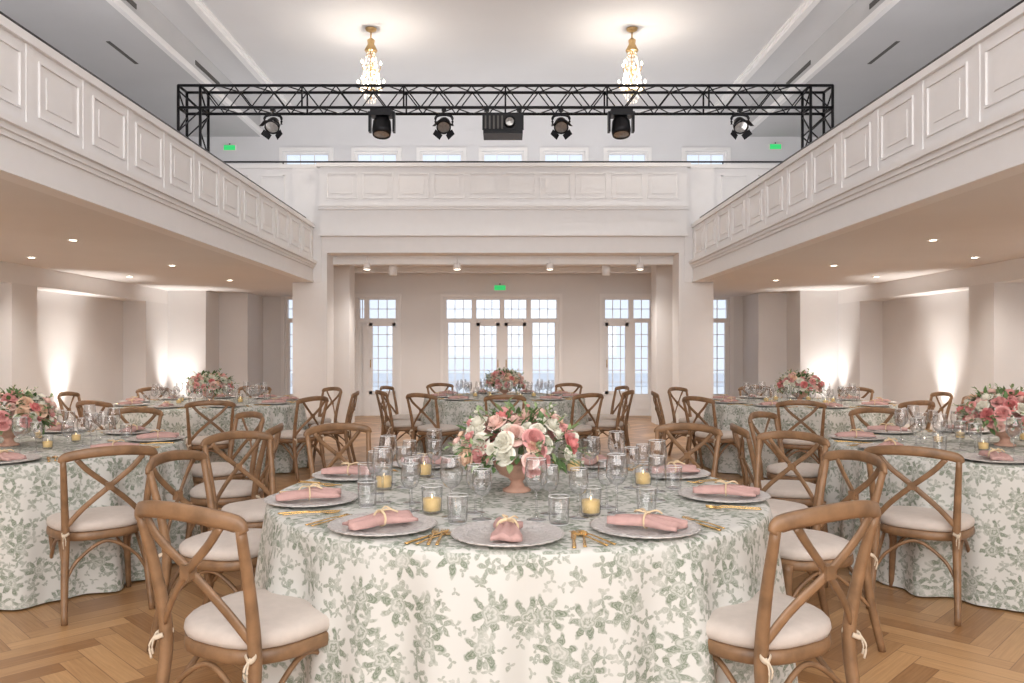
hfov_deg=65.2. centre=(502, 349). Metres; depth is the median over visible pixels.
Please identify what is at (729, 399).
napkin
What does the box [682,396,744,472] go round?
dining chair
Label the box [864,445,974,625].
dining chair
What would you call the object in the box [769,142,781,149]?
exit sign
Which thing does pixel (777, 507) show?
dining chair
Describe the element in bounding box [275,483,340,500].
napkin
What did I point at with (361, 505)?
water tumbler
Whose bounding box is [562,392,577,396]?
napkin
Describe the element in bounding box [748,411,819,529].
dining chair
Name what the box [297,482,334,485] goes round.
spoon
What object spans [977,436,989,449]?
votive candle
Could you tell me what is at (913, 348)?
wall
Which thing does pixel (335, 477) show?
charger plate
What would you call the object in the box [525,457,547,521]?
wine glass
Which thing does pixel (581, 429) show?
dining chair
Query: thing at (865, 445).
charger plate
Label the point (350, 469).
napkin
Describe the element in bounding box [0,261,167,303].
beam
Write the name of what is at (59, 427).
napkin
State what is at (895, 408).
wine glass
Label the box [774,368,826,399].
floral centerpiece
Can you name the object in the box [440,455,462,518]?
wine glass
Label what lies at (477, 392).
charger plate
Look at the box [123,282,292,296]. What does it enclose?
ceiling
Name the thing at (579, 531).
fork
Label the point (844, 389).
dining chair
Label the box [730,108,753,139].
stage light
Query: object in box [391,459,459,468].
charger plate
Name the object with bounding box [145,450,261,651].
dining chair
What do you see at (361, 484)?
water tumbler
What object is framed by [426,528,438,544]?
fork
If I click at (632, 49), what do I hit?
crystal chandelier
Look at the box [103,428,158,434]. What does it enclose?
charger plate
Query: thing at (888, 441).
napkin
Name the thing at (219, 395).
napkin
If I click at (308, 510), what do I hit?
knife
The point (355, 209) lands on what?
gallery parapet
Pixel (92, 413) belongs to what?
wine glass
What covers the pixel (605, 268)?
pendant light
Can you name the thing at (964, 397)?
dining chair
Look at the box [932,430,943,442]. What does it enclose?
votive candle
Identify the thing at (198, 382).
floral centerpiece
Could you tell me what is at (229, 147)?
exit sign
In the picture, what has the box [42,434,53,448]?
votive candle
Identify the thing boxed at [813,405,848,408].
charger plate
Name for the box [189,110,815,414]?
wall
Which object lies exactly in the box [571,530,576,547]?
knife
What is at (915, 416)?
wine glass
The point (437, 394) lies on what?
napkin
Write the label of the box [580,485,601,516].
votive candle
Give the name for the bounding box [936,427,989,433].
charger plate
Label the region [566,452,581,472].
votive candle
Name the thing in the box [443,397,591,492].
floral centerpiece
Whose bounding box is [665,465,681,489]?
water tumbler
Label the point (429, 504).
votive candle
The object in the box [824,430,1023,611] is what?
tablecloth
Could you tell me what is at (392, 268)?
pendant light
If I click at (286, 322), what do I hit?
window
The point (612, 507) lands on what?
wine glass
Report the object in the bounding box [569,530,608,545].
fork
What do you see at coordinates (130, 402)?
napkin
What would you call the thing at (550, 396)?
napkin
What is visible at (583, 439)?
wine glass
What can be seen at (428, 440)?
wine glass
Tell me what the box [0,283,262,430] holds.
wall
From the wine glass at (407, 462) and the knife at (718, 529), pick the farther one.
the wine glass at (407, 462)
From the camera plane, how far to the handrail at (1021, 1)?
6.48 m
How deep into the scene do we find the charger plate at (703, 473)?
3.86 m
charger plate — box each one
[0,454,42,464]
[31,427,87,432]
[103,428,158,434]
[113,403,149,405]
[118,400,153,402]
[126,435,185,441]
[148,405,184,407]
[157,397,187,399]
[207,404,242,407]
[214,396,238,398]
[251,396,280,398]
[256,401,289,404]
[263,490,357,507]
[312,468,390,480]
[327,512,436,536]
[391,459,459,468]
[444,398,473,400]
[450,520,564,546]
[470,391,495,393]
[493,399,516,401]
[512,392,538,393]
[535,398,564,400]
[563,457,626,468]
[590,513,700,538]
[633,466,710,478]
[678,486,770,502]
[710,398,739,399]
[715,400,746,403]
[737,396,766,398]
[753,403,782,406]
[784,396,813,398]
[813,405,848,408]
[827,434,885,440]
[836,398,863,400]
[855,403,892,406]
[857,443,914,447]
[861,428,916,433]
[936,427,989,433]
[960,453,1023,463]
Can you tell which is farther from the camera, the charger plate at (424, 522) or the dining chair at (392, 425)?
the dining chair at (392, 425)
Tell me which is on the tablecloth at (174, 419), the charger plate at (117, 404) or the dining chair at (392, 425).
the charger plate at (117, 404)
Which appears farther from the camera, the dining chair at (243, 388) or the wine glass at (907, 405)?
the dining chair at (243, 388)
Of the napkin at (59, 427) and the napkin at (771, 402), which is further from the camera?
the napkin at (771, 402)
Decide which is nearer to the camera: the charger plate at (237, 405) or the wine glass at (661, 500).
the wine glass at (661, 500)
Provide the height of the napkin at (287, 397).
0.065 m
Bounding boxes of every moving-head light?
[368,108,395,139]
[607,108,634,139]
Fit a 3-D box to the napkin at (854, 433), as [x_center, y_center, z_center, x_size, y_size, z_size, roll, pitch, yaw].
[2.407,0.569,5.470,0.263,0.065,0.099,0,0,5]
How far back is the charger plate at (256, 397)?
9.95 m
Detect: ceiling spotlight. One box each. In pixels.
[363,256,370,269]
[453,256,460,269]
[546,256,553,269]
[636,256,643,269]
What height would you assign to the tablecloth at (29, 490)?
0.750 m
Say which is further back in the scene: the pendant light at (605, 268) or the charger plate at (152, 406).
the pendant light at (605, 268)
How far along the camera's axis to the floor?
3.85 m
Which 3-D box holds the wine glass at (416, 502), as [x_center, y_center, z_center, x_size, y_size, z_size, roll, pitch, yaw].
[-0.362,0.518,3.182,0.074,0.180,0.074,0,0,0]
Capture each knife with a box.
[278,510,336,513]
[299,481,339,484]
[404,529,449,543]
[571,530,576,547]
[696,522,721,530]
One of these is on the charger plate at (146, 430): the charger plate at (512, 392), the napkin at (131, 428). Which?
the napkin at (131, 428)
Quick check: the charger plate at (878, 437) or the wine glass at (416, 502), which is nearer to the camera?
the wine glass at (416, 502)
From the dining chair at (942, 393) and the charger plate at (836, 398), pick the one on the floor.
the dining chair at (942, 393)
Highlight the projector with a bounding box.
[482,108,523,139]
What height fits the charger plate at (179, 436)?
0.022 m
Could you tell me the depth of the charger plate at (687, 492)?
3.26 m
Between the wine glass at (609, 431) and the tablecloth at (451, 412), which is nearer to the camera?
the wine glass at (609, 431)
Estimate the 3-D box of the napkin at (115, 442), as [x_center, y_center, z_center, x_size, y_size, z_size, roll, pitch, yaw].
[-2.328,0.569,4.801,0.263,0.065,0.099,0,0,0]
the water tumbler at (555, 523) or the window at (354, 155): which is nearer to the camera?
the water tumbler at (555, 523)
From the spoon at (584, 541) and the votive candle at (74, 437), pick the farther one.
the votive candle at (74, 437)
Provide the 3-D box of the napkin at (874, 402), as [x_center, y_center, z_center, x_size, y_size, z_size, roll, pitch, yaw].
[4.012,0.569,8.630,0.263,0.065,0.100,0,0,30]
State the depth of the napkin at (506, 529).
2.52 m
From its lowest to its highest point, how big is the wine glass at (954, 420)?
0.180 m
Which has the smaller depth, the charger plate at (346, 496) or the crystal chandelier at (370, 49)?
the charger plate at (346, 496)
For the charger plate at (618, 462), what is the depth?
4.20 m
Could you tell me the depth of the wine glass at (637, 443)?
3.64 m
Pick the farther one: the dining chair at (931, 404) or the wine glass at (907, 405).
the dining chair at (931, 404)
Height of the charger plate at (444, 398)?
0.022 m
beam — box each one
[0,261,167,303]
[838,258,1023,303]
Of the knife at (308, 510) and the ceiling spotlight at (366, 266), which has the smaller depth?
the knife at (308, 510)
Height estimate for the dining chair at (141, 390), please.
0.880 m
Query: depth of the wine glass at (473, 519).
2.87 m
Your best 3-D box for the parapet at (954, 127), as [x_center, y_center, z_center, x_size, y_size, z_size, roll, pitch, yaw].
[3.130,-1.570,4.500,0.240,0.940,17.000,0,0,0]
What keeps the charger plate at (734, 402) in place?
on the tablecloth at (836, 420)
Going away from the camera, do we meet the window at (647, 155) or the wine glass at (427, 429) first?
the wine glass at (427, 429)
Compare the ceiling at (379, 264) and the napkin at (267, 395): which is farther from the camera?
the ceiling at (379, 264)
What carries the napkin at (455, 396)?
on the charger plate at (444, 398)
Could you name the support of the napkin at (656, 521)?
on the charger plate at (600, 524)
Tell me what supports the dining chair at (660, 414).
on the floor
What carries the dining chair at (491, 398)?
on the floor
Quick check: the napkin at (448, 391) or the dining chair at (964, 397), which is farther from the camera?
the napkin at (448, 391)
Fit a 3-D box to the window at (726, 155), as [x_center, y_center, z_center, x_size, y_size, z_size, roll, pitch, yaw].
[4.187,-3.680,16.555,1.006,0.980,0.170,0,0,0]
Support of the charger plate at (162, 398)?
on the tablecloth at (174, 419)
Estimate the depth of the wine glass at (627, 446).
3.51 m
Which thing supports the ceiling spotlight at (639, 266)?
attached to the gallery parapet at (355, 209)
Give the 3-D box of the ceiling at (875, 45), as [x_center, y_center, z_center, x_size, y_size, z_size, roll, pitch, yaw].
[6.260,-4.718,6.250,2.680,0.645,20.500,0,0,0]
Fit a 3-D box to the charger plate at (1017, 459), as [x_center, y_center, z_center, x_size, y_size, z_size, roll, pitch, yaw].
[2.704,0.598,4.391,0.372,0.022,0.372,0,0,16]
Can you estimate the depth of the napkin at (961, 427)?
5.93 m
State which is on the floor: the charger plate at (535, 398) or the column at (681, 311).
the column at (681, 311)
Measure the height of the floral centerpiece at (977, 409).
0.403 m
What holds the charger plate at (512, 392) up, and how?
on the tablecloth at (451, 412)
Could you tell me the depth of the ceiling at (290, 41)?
12.77 m
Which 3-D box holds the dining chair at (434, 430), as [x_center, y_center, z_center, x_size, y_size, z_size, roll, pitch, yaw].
[-0.794,0.924,9.238,0.471,0.880,0.574,0,0,35]
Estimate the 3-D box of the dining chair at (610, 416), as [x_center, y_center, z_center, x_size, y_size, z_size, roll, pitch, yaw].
[1.391,0.924,10.767,0.574,0.880,0.471,0,0,-15]
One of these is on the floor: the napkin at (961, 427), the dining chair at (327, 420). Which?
the dining chair at (327, 420)
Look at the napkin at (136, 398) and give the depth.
9.28 m
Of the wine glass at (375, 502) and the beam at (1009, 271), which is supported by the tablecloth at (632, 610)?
the wine glass at (375, 502)
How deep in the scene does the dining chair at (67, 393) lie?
9.24 m
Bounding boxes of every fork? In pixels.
[305,513,349,524]
[311,514,351,525]
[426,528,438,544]
[435,528,447,544]
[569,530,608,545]
[576,529,616,544]
[687,479,722,481]
[705,504,760,508]
[706,506,761,509]
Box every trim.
[185,0,295,111]
[710,0,820,111]
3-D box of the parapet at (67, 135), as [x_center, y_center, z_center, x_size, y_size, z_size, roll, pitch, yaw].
[-3.130,-1.570,4.500,0.240,0.940,17.000,0,0,0]
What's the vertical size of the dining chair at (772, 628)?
0.915 m
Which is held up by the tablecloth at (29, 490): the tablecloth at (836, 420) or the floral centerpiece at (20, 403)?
the floral centerpiece at (20, 403)
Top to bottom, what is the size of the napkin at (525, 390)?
0.065 m
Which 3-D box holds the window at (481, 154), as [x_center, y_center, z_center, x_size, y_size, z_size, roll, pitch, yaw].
[0.000,-3.680,16.555,1.006,0.980,0.170,0,0,0]
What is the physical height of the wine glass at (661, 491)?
0.220 m
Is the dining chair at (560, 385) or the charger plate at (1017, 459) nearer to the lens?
the charger plate at (1017, 459)
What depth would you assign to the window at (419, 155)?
16.47 m
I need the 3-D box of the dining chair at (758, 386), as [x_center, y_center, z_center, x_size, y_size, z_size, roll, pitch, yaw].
[3.450,0.924,10.719,0.471,0.880,0.574,0,0,0]
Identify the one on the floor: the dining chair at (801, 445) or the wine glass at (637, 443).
the dining chair at (801, 445)
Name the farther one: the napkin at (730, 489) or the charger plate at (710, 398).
the charger plate at (710, 398)
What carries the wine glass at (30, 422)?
on the tablecloth at (29, 490)
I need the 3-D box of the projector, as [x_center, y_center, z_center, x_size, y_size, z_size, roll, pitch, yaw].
[0.000,-2.790,9.797,0.500,0.340,0.385,0,0,0]
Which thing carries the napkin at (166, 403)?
on the charger plate at (152, 406)
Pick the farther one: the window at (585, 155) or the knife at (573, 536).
the window at (585, 155)
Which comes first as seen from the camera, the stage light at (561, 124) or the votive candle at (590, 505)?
the votive candle at (590, 505)
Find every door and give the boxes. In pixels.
[355,294,400,415]
[440,294,561,392]
[599,294,650,415]
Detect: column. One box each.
[293,253,354,422]
[651,253,712,424]
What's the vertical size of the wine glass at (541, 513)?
0.180 m
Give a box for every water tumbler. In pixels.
[357,462,374,485]
[357,479,376,507]
[406,452,421,473]
[447,493,467,523]
[548,494,569,525]
[609,452,624,473]
[636,485,656,513]
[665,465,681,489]
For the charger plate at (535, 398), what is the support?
on the tablecloth at (451, 412)
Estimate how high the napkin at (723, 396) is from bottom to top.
0.065 m
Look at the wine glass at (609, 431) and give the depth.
3.81 m
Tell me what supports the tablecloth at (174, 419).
on the floor
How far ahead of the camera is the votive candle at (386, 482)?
3.47 m
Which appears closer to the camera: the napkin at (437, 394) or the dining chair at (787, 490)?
the dining chair at (787, 490)
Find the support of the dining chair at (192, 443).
on the floor
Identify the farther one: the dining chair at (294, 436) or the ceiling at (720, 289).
the ceiling at (720, 289)
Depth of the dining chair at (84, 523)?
4.10 m
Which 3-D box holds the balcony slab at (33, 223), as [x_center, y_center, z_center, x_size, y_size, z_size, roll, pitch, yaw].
[-5.360,-1.240,4.500,4.280,0.280,17.000,0,0,0]
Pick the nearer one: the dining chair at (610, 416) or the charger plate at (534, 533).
the charger plate at (534, 533)
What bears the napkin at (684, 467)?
on the charger plate at (703, 473)
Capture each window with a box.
[279,147,332,163]
[281,297,292,396]
[351,147,400,160]
[416,147,465,160]
[479,147,526,160]
[540,147,588,160]
[604,147,651,160]
[682,147,730,163]
[713,297,733,399]
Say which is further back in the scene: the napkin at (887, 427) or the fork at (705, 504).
the napkin at (887, 427)
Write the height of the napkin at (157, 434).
0.065 m
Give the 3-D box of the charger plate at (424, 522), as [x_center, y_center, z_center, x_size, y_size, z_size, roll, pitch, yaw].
[-0.411,0.598,2.735,0.372,0.022,0.372,0,0,-38]
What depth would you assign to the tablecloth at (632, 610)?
2.51 m
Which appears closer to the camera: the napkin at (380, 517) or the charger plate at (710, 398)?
the napkin at (380, 517)
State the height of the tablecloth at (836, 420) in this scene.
0.750 m
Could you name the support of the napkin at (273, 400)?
on the charger plate at (286, 401)
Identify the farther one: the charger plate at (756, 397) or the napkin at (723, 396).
the charger plate at (756, 397)
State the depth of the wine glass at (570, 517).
2.89 m
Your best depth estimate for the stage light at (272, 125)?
9.80 m
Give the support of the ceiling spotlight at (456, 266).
attached to the gallery parapet at (355, 209)
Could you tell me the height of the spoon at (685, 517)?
0.008 m
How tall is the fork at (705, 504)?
0.008 m
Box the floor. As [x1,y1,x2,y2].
[0,416,1023,682]
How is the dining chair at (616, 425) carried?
on the floor
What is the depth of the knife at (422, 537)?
2.57 m
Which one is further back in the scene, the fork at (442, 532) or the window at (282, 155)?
the window at (282, 155)
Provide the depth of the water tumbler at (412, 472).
3.92 m
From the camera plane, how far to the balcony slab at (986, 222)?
8.50 m
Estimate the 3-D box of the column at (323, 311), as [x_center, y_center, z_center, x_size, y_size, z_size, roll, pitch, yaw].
[-3.120,-0.110,14.040,0.640,2.940,2.120,0,0,0]
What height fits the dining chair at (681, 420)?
0.880 m
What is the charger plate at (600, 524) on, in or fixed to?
on the tablecloth at (632, 610)
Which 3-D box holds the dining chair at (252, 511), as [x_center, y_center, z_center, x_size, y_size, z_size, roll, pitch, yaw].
[-1.404,0.924,4.590,0.574,0.880,0.471,0,0,43]
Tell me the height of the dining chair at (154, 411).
0.880 m
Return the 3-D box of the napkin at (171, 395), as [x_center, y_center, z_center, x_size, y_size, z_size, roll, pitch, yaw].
[-4.070,0.569,9.862,0.099,0.065,0.263,0,0,-15]
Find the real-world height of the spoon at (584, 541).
0.008 m
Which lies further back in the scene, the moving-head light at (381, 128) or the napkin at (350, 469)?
the moving-head light at (381, 128)
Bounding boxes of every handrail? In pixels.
[0,11,305,217]
[224,161,781,163]
[700,0,1023,217]
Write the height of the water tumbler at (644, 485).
0.098 m
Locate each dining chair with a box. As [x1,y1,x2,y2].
[46,445,157,625]
[57,391,107,429]
[76,400,115,429]
[109,407,163,431]
[134,500,328,682]
[136,387,171,399]
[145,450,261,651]
[184,400,235,463]
[185,423,283,538]
[191,411,264,528]
[200,430,275,580]
[237,385,271,396]
[264,396,328,481]
[303,423,371,478]
[307,387,341,451]
[307,391,358,467]
[375,390,426,463]
[380,386,420,450]
[406,393,459,455]
[426,383,453,393]
[483,394,525,454]
[555,383,582,393]
[562,393,603,454]
[583,390,633,459]
[588,386,628,451]
[651,391,702,467]
[654,423,722,477]
[667,387,702,455]
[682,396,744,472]
[706,500,880,682]
[730,423,827,532]
[738,385,771,397]
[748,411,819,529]
[754,430,829,587]
[775,400,826,463]
[779,450,887,652]
[838,387,873,399]
[848,407,902,430]
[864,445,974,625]
[896,400,935,429]
[903,391,952,429]
[918,396,967,429]
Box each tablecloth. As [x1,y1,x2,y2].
[0,430,200,609]
[107,397,307,476]
[242,460,797,682]
[416,393,592,458]
[696,397,903,477]
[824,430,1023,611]
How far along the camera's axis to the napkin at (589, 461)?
4.20 m
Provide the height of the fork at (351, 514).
0.008 m
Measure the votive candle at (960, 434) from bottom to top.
0.085 m
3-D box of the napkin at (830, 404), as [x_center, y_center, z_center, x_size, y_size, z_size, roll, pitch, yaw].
[3.450,0.569,8.425,0.099,0.065,0.263,0,0,-20]
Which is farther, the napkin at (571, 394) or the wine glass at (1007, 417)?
the napkin at (571, 394)
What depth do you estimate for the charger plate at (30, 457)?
4.35 m
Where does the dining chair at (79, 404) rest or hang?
on the floor
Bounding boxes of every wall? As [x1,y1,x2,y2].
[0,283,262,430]
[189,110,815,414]
[291,373,723,385]
[743,283,1023,432]
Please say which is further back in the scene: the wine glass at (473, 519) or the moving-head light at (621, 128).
the moving-head light at (621, 128)
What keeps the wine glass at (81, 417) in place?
on the tablecloth at (29, 490)
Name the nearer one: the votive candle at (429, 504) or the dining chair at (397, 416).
the votive candle at (429, 504)
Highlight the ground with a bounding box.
[291,386,723,393]
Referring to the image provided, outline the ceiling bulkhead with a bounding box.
[0,0,263,136]
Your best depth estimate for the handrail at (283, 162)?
13.09 m
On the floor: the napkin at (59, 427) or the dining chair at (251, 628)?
the dining chair at (251, 628)
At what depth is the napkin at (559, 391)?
10.81 m
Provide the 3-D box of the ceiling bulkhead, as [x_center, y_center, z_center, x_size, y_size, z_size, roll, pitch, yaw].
[-6.260,-4.718,6.250,2.680,0.645,20.500,0,0,0]
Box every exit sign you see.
[223,143,235,150]
[494,283,505,290]
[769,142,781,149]
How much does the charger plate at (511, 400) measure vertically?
0.022 m
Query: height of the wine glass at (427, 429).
0.220 m
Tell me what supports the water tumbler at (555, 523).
on the tablecloth at (632, 610)
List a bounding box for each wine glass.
[29,422,42,452]
[76,417,88,446]
[90,413,101,440]
[367,450,383,494]
[372,446,392,503]
[379,435,396,484]
[396,446,411,488]
[401,462,419,512]
[402,440,416,479]
[403,457,420,504]
[426,429,442,474]
[427,440,441,478]
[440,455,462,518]
[465,463,484,514]
[472,468,491,520]
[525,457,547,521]
[540,464,559,515]
[569,467,588,519]
[582,439,596,477]
[586,436,600,474]
[597,460,615,508]
[605,453,627,514]
[608,431,624,478]
[623,446,639,488]
[635,443,650,484]
[647,439,666,492]
[648,455,665,501]
[894,408,907,442]
[906,405,919,436]
[914,416,926,444]
[953,420,966,450]
[1005,417,1022,437]
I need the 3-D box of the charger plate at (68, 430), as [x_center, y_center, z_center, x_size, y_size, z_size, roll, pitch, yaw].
[-3.300,0.598,5.952,0.372,0.022,0.372,0,0,-16]
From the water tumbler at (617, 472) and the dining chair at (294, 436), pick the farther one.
the dining chair at (294, 436)
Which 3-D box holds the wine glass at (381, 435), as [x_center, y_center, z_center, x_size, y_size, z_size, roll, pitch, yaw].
[-0.520,0.498,3.623,0.084,0.220,0.084,0,0,0]
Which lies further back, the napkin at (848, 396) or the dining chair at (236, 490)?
the napkin at (848, 396)
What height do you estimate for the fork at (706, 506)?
0.008 m
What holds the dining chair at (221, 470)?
on the floor
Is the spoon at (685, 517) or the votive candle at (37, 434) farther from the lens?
the votive candle at (37, 434)
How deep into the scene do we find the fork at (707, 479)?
3.69 m
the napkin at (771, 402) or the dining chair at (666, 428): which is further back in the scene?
the napkin at (771, 402)
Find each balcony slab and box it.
[0,178,301,281]
[704,172,1023,281]
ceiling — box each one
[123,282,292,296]
[149,0,856,109]
[333,256,672,272]
[713,282,882,296]
[745,0,1020,136]
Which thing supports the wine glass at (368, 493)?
on the tablecloth at (632, 610)
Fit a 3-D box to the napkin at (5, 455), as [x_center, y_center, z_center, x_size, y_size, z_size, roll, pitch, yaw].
[-2.712,0.569,4.342,0.263,0.065,0.099,0,0,25]
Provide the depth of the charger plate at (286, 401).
8.88 m
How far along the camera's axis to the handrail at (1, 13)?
6.70 m
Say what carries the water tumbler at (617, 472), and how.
on the tablecloth at (632, 610)
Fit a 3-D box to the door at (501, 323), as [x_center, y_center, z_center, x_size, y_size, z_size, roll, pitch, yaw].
[-0.031,0.100,16.555,2.512,2.520,0.170,0,0,0]
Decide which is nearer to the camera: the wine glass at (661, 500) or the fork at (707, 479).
the wine glass at (661, 500)
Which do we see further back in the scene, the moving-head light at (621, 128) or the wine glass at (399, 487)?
the moving-head light at (621, 128)
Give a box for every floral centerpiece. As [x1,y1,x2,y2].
[0,385,61,446]
[184,368,238,399]
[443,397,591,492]
[484,368,525,393]
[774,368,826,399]
[950,383,1023,446]
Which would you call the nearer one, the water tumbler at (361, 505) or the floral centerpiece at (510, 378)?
the water tumbler at (361, 505)
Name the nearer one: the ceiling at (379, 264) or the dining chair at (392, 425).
the dining chair at (392, 425)
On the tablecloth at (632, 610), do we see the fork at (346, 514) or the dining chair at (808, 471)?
the fork at (346, 514)
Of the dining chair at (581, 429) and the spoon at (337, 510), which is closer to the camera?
the spoon at (337, 510)
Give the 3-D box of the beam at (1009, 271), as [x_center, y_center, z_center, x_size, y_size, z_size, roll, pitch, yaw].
[6.400,-0.975,5.400,0.400,0.250,18.800,0,0,0]
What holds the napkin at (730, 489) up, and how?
on the charger plate at (687, 492)
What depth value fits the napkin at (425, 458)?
4.18 m
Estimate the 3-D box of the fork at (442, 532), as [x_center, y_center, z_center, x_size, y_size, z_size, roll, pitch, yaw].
[-0.201,0.603,2.590,0.022,0.008,0.205,0,0,3]
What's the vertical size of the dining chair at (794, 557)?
0.880 m
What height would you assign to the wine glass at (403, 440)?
0.180 m
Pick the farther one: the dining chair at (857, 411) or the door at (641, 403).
the door at (641, 403)
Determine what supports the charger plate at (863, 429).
on the tablecloth at (992, 572)
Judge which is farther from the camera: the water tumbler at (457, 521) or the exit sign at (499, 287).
the exit sign at (499, 287)
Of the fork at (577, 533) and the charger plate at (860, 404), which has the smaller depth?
the fork at (577, 533)
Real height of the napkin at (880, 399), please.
0.065 m
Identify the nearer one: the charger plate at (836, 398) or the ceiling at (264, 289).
the charger plate at (836, 398)
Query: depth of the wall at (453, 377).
30.00 m
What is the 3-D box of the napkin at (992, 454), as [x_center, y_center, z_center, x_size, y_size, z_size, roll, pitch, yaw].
[2.698,0.569,4.383,0.099,0.065,0.263,0,0,15]
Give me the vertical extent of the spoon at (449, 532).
0.008 m
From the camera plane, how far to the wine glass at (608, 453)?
2.98 m
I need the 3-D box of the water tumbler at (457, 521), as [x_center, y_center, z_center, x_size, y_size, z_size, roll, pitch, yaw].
[-0.160,0.557,2.810,0.078,0.098,0.078,0,0,0]
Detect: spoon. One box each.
[282,510,339,514]
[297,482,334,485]
[415,531,450,543]
[578,530,587,546]
[682,516,724,528]
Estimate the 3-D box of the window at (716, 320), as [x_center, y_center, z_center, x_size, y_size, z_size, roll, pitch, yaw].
[4.215,0.100,16.555,1.070,2.520,0.170,0,0,0]
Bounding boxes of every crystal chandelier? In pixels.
[357,26,384,103]
[618,26,645,103]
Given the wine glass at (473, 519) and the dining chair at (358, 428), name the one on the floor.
the dining chair at (358, 428)
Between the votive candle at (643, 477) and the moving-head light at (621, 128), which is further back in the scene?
the moving-head light at (621, 128)
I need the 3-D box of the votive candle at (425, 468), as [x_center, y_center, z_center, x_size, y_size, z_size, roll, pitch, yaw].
[-0.378,0.555,3.841,0.082,0.104,0.082,0,0,0]
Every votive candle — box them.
[34,426,44,438]
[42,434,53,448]
[71,428,81,441]
[375,464,392,489]
[416,454,432,476]
[421,483,442,514]
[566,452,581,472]
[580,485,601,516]
[634,461,651,486]
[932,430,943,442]
[955,426,965,438]
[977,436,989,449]
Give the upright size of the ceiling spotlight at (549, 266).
0.236 m
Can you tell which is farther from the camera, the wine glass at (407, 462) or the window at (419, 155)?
the window at (419, 155)
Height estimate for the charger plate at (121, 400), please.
0.022 m
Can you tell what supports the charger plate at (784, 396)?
on the tablecloth at (836, 420)
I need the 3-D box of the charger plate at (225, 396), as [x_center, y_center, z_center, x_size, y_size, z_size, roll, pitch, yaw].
[-3.550,0.598,10.152,0.372,0.022,0.372,0,0,-16]
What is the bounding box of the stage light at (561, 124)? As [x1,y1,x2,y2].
[551,108,571,139]
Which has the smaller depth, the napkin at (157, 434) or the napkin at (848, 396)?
the napkin at (157, 434)
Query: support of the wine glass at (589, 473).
on the tablecloth at (632, 610)
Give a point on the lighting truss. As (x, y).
(203, 110)
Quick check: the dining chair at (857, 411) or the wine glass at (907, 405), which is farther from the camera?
the dining chair at (857, 411)
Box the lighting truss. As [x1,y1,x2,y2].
[177,84,833,151]
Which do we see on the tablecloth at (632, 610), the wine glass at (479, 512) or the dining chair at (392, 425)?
the wine glass at (479, 512)
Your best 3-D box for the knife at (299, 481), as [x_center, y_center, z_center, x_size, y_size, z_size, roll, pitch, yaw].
[-0.830,0.605,3.638,0.235,0.007,0.019,0,0,24]
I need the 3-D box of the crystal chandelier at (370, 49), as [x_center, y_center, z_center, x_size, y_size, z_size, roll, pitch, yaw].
[-2.030,-4.366,12.300,0.377,1.148,0.430,0,0,-27]
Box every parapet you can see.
[0,14,316,281]
[228,163,777,281]
[689,2,1023,281]
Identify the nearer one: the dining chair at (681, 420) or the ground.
the dining chair at (681, 420)
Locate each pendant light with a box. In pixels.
[389,265,396,275]
[602,265,609,275]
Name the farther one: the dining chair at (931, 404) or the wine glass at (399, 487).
the dining chair at (931, 404)
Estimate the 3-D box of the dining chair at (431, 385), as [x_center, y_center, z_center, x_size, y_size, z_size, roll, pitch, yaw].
[-0.794,0.924,11.562,0.471,0.880,0.574,0,0,-35]
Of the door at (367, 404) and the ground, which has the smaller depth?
the door at (367, 404)
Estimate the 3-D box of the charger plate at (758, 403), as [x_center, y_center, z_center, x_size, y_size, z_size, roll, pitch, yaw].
[2.894,0.598,8.637,0.372,0.022,0.372,0,0,34]
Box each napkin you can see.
[0,449,26,460]
[46,422,72,430]
[90,439,138,447]
[118,399,141,404]
[119,423,144,431]
[125,396,144,400]
[136,429,178,438]
[158,401,173,406]
[167,394,177,398]
[216,393,231,396]
[257,393,276,397]
[262,398,285,402]
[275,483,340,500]
[278,395,298,399]
[321,462,377,475]
[342,506,417,529]
[401,452,450,464]
[431,392,446,396]
[441,390,457,393]
[448,394,468,398]
[490,514,522,541]
[517,388,534,392]
[540,394,561,398]
[551,390,567,393]
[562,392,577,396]
[580,451,608,464]
[607,508,687,531]
[646,460,699,473]
[693,480,759,496]
[713,394,735,398]
[720,397,738,401]
[758,400,776,404]
[825,401,842,406]
[835,428,875,437]
[837,394,859,398]
[861,400,888,404]
[867,423,907,431]
[869,397,890,401]
[877,438,902,445]
[945,422,983,430]
[978,447,1013,460]
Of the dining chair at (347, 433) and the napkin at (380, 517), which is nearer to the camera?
the napkin at (380, 517)

